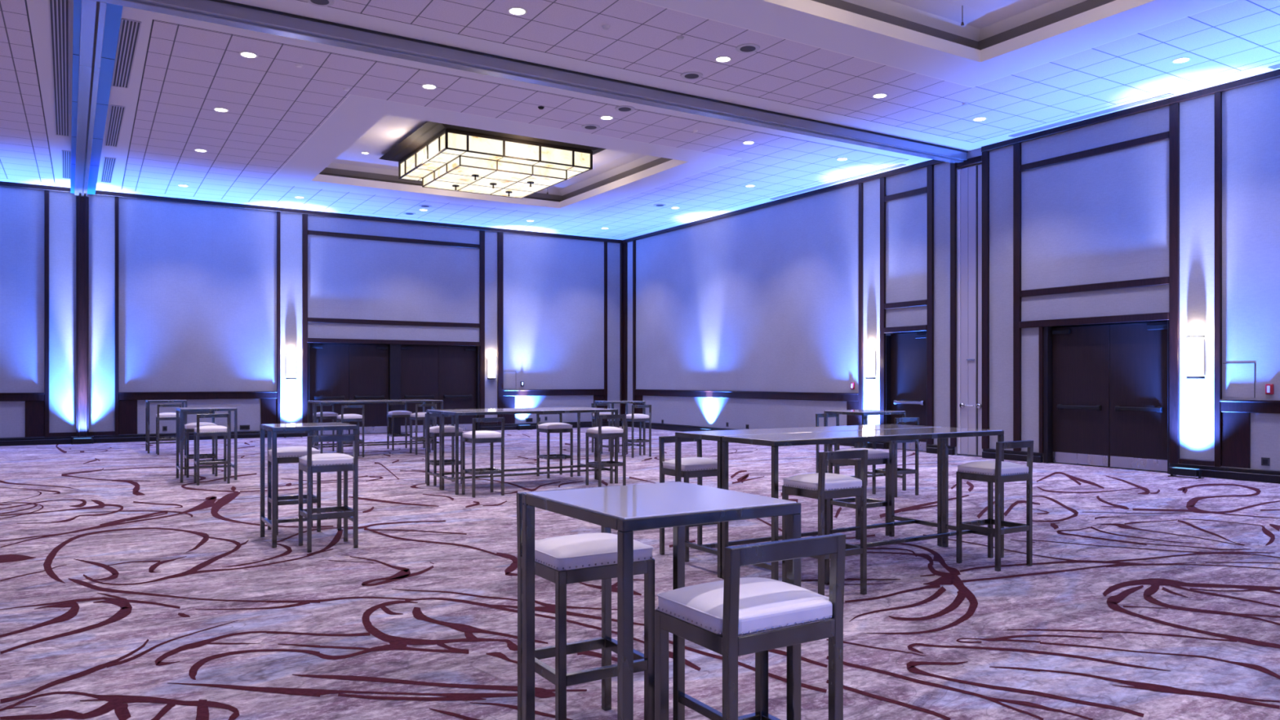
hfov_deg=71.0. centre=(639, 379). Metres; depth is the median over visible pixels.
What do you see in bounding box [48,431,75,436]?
trim
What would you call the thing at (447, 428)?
seat cushion
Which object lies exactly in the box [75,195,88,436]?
trim
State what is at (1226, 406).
trim
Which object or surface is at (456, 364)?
door
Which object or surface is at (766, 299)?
wall
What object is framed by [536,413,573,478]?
bar stool
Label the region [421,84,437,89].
recessed light
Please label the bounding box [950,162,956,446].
trim
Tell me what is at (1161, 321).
wall
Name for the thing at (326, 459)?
seat cushion
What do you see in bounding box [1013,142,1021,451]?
trim
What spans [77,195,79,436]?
trim
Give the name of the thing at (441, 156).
chandelier
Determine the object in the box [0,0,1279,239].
ceiling
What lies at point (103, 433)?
trim
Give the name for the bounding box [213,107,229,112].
recessed light
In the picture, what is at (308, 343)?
trim
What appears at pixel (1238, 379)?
access panel
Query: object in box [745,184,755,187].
recessed light
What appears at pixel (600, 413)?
seat cushion
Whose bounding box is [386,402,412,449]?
bar stool
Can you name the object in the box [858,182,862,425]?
trim
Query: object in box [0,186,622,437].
wall
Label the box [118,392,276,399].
trim
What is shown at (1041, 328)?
trim
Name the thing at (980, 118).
recessed light
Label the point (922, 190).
trim
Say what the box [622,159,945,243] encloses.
trim
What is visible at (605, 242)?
trim
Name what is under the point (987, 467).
seat cushion
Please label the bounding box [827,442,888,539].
bar stool
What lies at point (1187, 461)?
trim
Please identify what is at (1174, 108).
trim
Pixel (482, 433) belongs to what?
seat cushion
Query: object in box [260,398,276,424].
trim
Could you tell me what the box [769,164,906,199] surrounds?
ceiling vent
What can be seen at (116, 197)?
trim
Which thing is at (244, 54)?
recessed light
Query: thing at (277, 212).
trim
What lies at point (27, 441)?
baseboard
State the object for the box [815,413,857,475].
bar stool
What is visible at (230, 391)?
trim
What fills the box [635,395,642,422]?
trim
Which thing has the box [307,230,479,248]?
trim
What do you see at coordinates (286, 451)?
seat cushion
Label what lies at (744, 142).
recessed light
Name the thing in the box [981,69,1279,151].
trim
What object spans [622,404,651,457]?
bar stool
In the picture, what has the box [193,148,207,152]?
recessed light
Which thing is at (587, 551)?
seat cushion
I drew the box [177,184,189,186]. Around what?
recessed light
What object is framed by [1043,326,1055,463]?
trim
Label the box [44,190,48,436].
trim
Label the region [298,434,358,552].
bar stool
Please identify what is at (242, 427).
socket
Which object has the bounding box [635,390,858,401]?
trim
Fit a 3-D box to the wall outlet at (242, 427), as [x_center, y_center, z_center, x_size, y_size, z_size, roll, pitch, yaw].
[-10.101,1.212,22.957,0.212,0.106,0.016,0,0,-32]
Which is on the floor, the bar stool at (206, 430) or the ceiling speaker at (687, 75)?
the bar stool at (206, 430)
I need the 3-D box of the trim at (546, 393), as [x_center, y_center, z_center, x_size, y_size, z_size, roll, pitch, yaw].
[-2.599,0.410,27.563,3.450,0.160,0.051,0,0,-32]
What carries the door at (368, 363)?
in the wall at (197, 282)
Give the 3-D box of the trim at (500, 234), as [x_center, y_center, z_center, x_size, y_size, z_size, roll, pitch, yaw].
[-4.138,-1.520,26.611,0.170,5.700,0.056,0,0,-32]
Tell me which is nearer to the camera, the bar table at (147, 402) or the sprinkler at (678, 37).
the sprinkler at (678, 37)
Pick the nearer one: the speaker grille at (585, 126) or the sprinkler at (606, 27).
the sprinkler at (606, 27)
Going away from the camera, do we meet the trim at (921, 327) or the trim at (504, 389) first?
the trim at (921, 327)
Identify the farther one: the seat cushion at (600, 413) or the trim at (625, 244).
the trim at (625, 244)
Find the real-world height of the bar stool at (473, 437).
1.010 m
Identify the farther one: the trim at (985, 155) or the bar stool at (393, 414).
the bar stool at (393, 414)
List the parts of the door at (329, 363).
kick plate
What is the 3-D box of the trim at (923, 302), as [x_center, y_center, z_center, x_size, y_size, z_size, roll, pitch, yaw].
[5.589,-1.580,18.878,0.051,0.120,1.150,0,0,-32]
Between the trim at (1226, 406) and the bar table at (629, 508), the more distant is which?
the trim at (1226, 406)
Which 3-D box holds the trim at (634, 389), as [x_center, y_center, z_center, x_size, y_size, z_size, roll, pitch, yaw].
[2.361,0.318,24.089,0.076,0.035,9.590,0,0,-32]
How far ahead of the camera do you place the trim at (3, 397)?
20.45 m
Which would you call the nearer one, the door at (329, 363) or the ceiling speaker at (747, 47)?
the ceiling speaker at (747, 47)
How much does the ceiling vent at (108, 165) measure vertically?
0.014 m
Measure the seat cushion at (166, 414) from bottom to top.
0.087 m
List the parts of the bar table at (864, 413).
leg, leg, frame, leg, leg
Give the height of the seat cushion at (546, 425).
0.087 m
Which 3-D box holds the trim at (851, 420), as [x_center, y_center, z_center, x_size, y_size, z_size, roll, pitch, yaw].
[4.795,0.910,20.185,0.031,0.840,0.390,0,0,-32]
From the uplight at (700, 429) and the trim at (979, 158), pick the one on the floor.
the uplight at (700, 429)
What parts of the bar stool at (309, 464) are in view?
leg, leg, nailhead trim, seat frame, rail, leg, leg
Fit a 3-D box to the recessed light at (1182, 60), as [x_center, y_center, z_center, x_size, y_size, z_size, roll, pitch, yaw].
[7.572,-4.471,12.564,0.250,0.020,0.250,0,0,-32]
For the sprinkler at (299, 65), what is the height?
0.030 m
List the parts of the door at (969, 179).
pull lever, pocket panel, pocket panel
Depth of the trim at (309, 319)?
24.88 m
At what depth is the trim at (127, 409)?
21.57 m
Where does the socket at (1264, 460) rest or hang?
attached to the wall outlet at (1264, 461)
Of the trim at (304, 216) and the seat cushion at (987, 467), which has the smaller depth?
the seat cushion at (987, 467)
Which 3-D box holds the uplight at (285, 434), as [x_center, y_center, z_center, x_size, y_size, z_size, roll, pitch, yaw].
[-8.995,1.431,23.295,0.422,0.139,0.220,0,0,-32]
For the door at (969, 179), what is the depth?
17.57 m
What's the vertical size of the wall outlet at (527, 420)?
0.103 m
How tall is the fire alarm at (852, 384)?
0.150 m
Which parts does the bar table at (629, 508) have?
leg, leg, frame, leg, leg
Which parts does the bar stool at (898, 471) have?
leg, leg, seat frame, rail, leg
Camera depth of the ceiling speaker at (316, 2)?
10.62 m
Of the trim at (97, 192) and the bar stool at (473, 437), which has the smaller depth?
the bar stool at (473, 437)
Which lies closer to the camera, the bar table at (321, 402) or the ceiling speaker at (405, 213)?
the bar table at (321, 402)
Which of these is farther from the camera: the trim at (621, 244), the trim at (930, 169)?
the trim at (621, 244)
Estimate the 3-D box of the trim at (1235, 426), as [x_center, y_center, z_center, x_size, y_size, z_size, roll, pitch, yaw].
[8.936,0.910,13.469,0.031,0.840,0.390,0,0,-32]
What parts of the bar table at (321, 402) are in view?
leg, leg, frame, leg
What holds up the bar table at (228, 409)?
on the floor
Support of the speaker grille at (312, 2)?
attached to the ceiling speaker at (316, 2)
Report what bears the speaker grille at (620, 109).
attached to the ceiling speaker at (623, 108)
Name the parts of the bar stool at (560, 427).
leg, leg, rail, seat frame, leg, leg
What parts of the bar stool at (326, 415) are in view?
leg, leg, rail, seat frame, leg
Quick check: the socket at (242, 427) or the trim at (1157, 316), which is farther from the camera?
the socket at (242, 427)
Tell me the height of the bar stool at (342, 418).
1.010 m
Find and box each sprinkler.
[294,63,302,67]
[342,87,350,91]
[601,24,610,30]
[675,35,684,40]
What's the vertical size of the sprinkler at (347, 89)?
0.030 m
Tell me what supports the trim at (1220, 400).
attached to the wall at (766, 299)
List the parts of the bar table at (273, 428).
leg, leg, frame, leg, leg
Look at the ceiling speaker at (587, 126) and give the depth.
15.83 m
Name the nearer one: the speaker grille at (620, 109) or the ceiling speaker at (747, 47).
the ceiling speaker at (747, 47)
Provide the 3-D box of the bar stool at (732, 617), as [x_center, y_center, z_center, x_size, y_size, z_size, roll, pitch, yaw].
[0.349,0.994,2.888,0.458,1.010,0.413,0,0,-32]
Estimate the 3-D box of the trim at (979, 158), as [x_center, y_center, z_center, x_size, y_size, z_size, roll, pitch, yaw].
[6.434,-4.260,17.537,0.021,0.120,0.620,0,0,-32]
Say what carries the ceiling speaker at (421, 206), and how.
attached to the ceiling
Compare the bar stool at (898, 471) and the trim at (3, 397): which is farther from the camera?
the trim at (3, 397)
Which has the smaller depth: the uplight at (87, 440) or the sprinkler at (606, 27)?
the sprinkler at (606, 27)
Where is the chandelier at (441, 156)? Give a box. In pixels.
[378,121,606,198]
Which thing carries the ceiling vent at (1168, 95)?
in the ceiling
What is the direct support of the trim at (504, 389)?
attached to the wall at (197, 282)
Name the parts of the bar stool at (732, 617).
leg, leg, nailhead trim, seat frame, leg, rail, leg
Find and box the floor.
[0,426,1279,719]
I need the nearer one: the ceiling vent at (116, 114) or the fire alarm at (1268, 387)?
the fire alarm at (1268, 387)
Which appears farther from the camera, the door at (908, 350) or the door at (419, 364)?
the door at (419, 364)
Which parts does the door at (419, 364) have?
kick plate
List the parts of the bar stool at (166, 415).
leg, leg, seat frame, rail, leg, leg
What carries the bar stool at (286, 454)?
on the floor
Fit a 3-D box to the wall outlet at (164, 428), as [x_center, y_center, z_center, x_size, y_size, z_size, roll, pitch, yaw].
[-11.643,1.200,22.006,0.100,0.120,0.016,0,0,-32]
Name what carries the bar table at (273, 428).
on the floor
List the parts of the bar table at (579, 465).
leg, frame, leg, leg, leg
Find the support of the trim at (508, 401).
attached to the wall at (197, 282)
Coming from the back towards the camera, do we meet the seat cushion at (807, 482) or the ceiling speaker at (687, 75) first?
the ceiling speaker at (687, 75)
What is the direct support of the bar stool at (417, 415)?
on the floor
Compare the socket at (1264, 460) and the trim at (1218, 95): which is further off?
the trim at (1218, 95)
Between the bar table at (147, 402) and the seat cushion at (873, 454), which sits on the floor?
the bar table at (147, 402)
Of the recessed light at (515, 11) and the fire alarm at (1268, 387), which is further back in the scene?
the fire alarm at (1268, 387)
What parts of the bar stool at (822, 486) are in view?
leg, leg, nailhead trim, seat frame, leg, rail, leg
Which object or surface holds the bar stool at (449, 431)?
on the floor
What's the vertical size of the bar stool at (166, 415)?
1.010 m
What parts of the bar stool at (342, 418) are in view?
leg, seat frame, rail, leg, leg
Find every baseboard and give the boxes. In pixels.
[0,420,622,446]
[627,421,1279,484]
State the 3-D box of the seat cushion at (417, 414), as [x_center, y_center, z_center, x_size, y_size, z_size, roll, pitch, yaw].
[-4.407,0.709,18.226,0.427,0.087,0.364,0,0,-32]
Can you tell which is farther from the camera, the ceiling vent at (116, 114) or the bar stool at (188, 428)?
the ceiling vent at (116, 114)
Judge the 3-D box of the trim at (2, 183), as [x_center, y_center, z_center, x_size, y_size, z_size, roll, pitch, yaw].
[-19.502,-4.420,17.128,14.780,0.100,0.071,0,0,-32]
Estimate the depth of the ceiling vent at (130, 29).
12.23 m
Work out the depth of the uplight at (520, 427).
26.76 m
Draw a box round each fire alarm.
[850,382,854,389]
[1265,383,1273,394]
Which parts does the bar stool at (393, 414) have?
leg, leg, rail, seat frame, leg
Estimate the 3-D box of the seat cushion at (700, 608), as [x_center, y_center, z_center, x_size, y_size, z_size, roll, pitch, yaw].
[0.337,0.709,2.906,0.452,0.087,0.364,0,0,-32]
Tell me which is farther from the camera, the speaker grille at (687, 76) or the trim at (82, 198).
the trim at (82, 198)
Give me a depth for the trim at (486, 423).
26.44 m
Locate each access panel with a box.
[503,371,515,388]
[1222,362,1254,397]
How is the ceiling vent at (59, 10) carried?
in the ceiling
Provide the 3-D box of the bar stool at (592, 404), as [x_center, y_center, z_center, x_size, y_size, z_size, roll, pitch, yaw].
[-0.711,0.994,18.424,0.432,1.010,0.413,0,0,-32]
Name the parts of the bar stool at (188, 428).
leg, leg, seat frame, rail, leg, leg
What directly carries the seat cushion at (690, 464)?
on the bar stool at (698, 467)
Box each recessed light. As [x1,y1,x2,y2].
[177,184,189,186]
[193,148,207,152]
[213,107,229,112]
[238,51,258,58]
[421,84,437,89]
[506,6,527,15]
[599,115,613,119]
[714,55,732,62]
[742,141,755,144]
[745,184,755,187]
[835,157,848,160]
[871,93,888,98]
[972,116,987,121]
[1170,57,1191,63]
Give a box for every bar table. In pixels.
[145,399,186,453]
[176,406,237,482]
[260,422,357,547]
[307,399,432,449]
[314,400,443,453]
[426,406,595,489]
[440,408,617,494]
[522,481,800,719]
[594,400,645,457]
[675,423,942,577]
[721,426,1004,580]
[823,409,906,490]
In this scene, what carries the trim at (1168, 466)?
attached to the wall at (766, 299)
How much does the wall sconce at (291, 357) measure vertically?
0.660 m
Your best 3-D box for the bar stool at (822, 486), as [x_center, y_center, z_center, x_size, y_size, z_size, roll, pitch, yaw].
[1.298,0.994,6.316,0.432,1.010,0.413,0,0,-32]
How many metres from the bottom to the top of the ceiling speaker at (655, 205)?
0.016 m
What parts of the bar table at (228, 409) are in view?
leg, leg, frame, leg, leg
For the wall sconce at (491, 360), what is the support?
attached to the wall at (197, 282)
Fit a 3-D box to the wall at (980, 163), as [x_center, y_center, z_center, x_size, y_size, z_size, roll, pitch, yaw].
[6.578,-1.360,17.625,0.120,5.720,0.620,0,0,-32]
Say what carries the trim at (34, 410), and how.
attached to the wall at (197, 282)
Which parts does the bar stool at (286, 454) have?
leg, leg, seat frame, rail, leg, leg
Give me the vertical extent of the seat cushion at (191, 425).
0.087 m
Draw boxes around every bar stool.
[155,404,181,454]
[183,411,217,477]
[194,413,230,485]
[266,430,320,535]
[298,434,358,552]
[312,403,337,451]
[336,404,364,457]
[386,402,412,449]
[409,404,436,454]
[425,413,463,485]
[462,417,504,497]
[516,486,654,719]
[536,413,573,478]
[585,413,626,486]
[591,403,619,453]
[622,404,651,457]
[654,533,845,719]
[658,435,717,562]
[782,449,867,595]
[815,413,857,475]
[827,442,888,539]
[872,417,919,497]
[955,440,1033,571]
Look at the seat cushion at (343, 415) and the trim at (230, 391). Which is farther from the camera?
the trim at (230, 391)
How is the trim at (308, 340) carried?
attached to the wall at (197, 282)
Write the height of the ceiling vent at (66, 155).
0.014 m
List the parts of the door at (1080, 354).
kick plate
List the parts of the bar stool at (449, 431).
leg, leg, rail, seat frame, leg, leg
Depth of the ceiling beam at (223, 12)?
12.53 m
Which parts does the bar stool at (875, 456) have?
leg, leg, seat frame, leg, leg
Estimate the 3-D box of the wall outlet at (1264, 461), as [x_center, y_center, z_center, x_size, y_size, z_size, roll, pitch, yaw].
[9.149,1.200,13.137,0.016,0.120,0.110,0,0,-32]
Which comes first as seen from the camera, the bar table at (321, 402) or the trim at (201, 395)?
the bar table at (321, 402)
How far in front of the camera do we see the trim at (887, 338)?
19.36 m
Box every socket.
[240,426,248,428]
[1262,458,1267,464]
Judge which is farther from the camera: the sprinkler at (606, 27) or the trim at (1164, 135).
the trim at (1164, 135)
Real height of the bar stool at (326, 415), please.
1.010 m
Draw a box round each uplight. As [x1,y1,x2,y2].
[71,437,93,444]
[284,433,302,437]
[516,424,531,430]
[698,428,711,431]
[851,442,872,448]
[1168,466,1204,479]
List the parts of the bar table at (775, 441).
leg, leg, frame, leg, leg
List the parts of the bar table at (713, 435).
leg, frame, leg, leg, leg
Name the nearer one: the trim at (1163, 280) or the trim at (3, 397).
the trim at (1163, 280)
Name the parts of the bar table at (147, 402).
leg, leg, frame, leg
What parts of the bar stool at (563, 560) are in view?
leg, leg, rail, seat frame, nailhead trim, leg, leg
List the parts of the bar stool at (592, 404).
leg, rail, leg, leg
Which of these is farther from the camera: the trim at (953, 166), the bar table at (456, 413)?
the trim at (953, 166)
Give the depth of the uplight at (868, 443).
19.43 m
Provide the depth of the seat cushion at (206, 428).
12.84 m
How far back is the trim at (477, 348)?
26.27 m
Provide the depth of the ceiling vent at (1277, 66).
12.81 m
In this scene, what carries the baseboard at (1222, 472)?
attached to the wall at (766, 299)
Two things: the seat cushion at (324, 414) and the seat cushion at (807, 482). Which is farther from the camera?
the seat cushion at (324, 414)
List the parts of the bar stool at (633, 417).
leg, leg, seat frame, leg, rail, leg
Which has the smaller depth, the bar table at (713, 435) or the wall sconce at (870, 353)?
the bar table at (713, 435)
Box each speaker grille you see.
[310,0,328,4]
[584,125,596,128]
[618,107,631,111]
[684,73,698,79]
[739,45,755,52]
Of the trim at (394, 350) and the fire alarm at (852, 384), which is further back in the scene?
the trim at (394, 350)
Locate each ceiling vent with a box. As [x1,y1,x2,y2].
[48,0,70,136]
[61,150,71,178]
[100,156,115,182]
[104,104,125,146]
[111,17,141,88]
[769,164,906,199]
[1008,93,1173,137]
[1268,63,1279,69]
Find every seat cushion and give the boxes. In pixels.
[155,412,179,417]
[184,422,217,428]
[194,425,226,432]
[268,446,319,457]
[298,453,353,466]
[316,412,337,416]
[337,413,361,418]
[387,410,412,414]
[409,412,426,417]
[429,425,462,432]
[462,430,500,438]
[534,533,652,569]
[537,422,572,429]
[586,426,622,433]
[592,412,618,416]
[626,413,648,418]
[657,577,829,634]
[662,457,717,471]
[783,472,860,490]
[835,448,888,459]
[957,460,1024,475]
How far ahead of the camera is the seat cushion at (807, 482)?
6.22 m
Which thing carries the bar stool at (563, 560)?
on the floor
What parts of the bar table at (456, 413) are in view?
leg, leg, frame, leg, leg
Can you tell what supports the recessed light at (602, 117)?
in the ceiling
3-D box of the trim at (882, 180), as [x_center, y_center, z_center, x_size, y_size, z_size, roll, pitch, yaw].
[5.251,-1.520,19.421,0.056,5.700,0.130,0,0,-32]
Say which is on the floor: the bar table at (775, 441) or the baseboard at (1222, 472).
the bar table at (775, 441)
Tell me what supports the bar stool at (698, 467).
on the floor
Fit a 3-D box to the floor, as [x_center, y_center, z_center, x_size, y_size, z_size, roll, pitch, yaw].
[-4.485,1.498,7.264,29.990,0.004,33.226,0,0,-32]
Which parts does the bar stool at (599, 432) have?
leg, leg, seat frame, leg, rail, leg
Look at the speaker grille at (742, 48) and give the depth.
12.10 m
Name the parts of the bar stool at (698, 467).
leg, rail, leg, seat frame, leg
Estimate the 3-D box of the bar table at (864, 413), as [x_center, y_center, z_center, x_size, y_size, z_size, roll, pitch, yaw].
[3.059,0.962,12.225,0.800,1.074,0.740,0,0,-32]
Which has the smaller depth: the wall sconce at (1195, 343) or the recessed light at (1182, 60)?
the recessed light at (1182, 60)
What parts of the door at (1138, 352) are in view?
kick plate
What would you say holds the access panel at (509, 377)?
attached to the wall at (197, 282)
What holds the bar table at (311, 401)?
on the floor
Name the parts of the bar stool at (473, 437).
leg, leg, seat frame, rail, leg, leg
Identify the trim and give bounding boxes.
[0,181,70,192]
[0,392,44,394]
[0,394,44,401]
[25,400,44,437]
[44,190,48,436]
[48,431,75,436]
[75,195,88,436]
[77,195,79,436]
[88,431,115,435]
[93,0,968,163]
[93,190,622,243]
[115,196,118,435]
[118,391,277,393]
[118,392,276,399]
[118,400,137,434]
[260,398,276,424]
[276,211,279,423]
[302,213,307,422]
[306,337,479,346]
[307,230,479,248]
[307,317,479,327]
[307,342,309,400]
[387,344,400,433]
[475,346,479,431]
[479,230,484,425]
[484,422,497,424]
[497,231,503,424]
[503,389,604,391]
[503,390,604,395]
[503,395,515,423]
[593,395,604,421]
[604,241,607,421]
[620,243,623,421]
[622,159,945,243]
[623,242,627,414]
[632,240,635,413]
[634,389,858,394]
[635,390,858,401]
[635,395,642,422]
[846,401,858,425]
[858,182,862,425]
[880,177,885,424]
[884,186,926,201]
[884,299,926,309]
[884,324,926,333]
[884,335,890,448]
[926,164,933,444]
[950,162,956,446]
[955,155,982,167]
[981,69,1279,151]
[982,151,989,448]
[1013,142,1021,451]
[1019,312,1168,328]
[1020,131,1168,172]
[1020,276,1168,297]
[1039,326,1043,453]
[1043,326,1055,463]
[1167,320,1169,473]
[1168,102,1179,463]
[1178,457,1214,466]
[1214,91,1222,466]
[1219,399,1279,403]
[1221,401,1279,413]
[1221,412,1250,468]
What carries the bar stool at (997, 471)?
on the floor
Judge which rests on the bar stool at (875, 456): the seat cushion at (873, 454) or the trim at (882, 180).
the seat cushion at (873, 454)
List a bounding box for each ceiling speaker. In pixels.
[306,0,334,6]
[403,212,415,214]
[418,204,431,207]
[581,124,599,129]
[614,105,634,111]
[653,204,666,206]
[680,71,702,79]
[735,43,759,53]
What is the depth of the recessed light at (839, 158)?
18.21 m
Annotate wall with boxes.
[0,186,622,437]
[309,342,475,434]
[627,77,1279,470]
[893,320,1167,471]
[960,163,982,457]
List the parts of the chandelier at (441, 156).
frame, glass, glass, frame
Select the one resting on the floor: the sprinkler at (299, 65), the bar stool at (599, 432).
the bar stool at (599, 432)
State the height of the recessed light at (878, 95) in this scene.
0.020 m
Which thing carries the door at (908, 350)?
in the wall at (766, 299)
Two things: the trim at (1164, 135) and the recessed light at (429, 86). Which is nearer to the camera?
the recessed light at (429, 86)
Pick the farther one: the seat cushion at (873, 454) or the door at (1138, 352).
the door at (1138, 352)
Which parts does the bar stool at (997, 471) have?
leg, leg, nailhead trim, seat frame, leg, rail, leg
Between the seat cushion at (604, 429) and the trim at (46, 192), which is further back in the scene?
the trim at (46, 192)
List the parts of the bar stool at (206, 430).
leg, leg, seat frame, rail, leg, leg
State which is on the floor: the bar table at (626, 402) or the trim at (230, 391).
the bar table at (626, 402)
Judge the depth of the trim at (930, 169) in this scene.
18.30 m
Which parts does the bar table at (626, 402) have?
leg, frame, leg, leg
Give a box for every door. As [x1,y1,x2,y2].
[309,343,349,435]
[349,344,388,434]
[400,345,438,432]
[438,346,475,431]
[890,332,926,451]
[957,164,982,455]
[1052,324,1109,466]
[1109,321,1167,471]
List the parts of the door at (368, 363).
kick plate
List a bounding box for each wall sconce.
[285,353,296,378]
[487,356,495,378]
[865,348,875,378]
[1186,335,1204,378]
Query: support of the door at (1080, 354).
in the wall at (766, 299)
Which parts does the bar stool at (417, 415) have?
leg, leg, seat frame, rail, leg, leg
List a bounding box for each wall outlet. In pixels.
[162,426,167,431]
[240,424,249,429]
[525,417,532,422]
[1261,457,1269,466]
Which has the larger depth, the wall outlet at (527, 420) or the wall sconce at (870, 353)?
the wall outlet at (527, 420)
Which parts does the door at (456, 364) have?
kick plate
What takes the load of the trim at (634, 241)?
attached to the wall at (766, 299)
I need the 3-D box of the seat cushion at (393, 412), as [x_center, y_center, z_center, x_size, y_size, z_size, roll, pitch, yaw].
[-5.168,0.709,19.327,0.427,0.087,0.364,0,0,-32]
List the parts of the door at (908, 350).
kick plate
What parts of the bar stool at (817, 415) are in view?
leg, rail, leg, leg, leg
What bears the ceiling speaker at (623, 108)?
attached to the ceiling
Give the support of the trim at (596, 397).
attached to the wall at (197, 282)
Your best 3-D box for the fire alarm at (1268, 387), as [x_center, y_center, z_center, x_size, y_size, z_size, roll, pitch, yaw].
[9.163,0.140,13.075,0.055,0.150,0.100,0,0,-32]
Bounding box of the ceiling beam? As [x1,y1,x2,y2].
[70,0,123,196]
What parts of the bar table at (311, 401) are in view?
leg, leg, leg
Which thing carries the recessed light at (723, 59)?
in the ceiling
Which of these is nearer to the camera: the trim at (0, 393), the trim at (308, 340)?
the trim at (0, 393)
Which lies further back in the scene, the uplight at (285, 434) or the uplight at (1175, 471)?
the uplight at (285, 434)

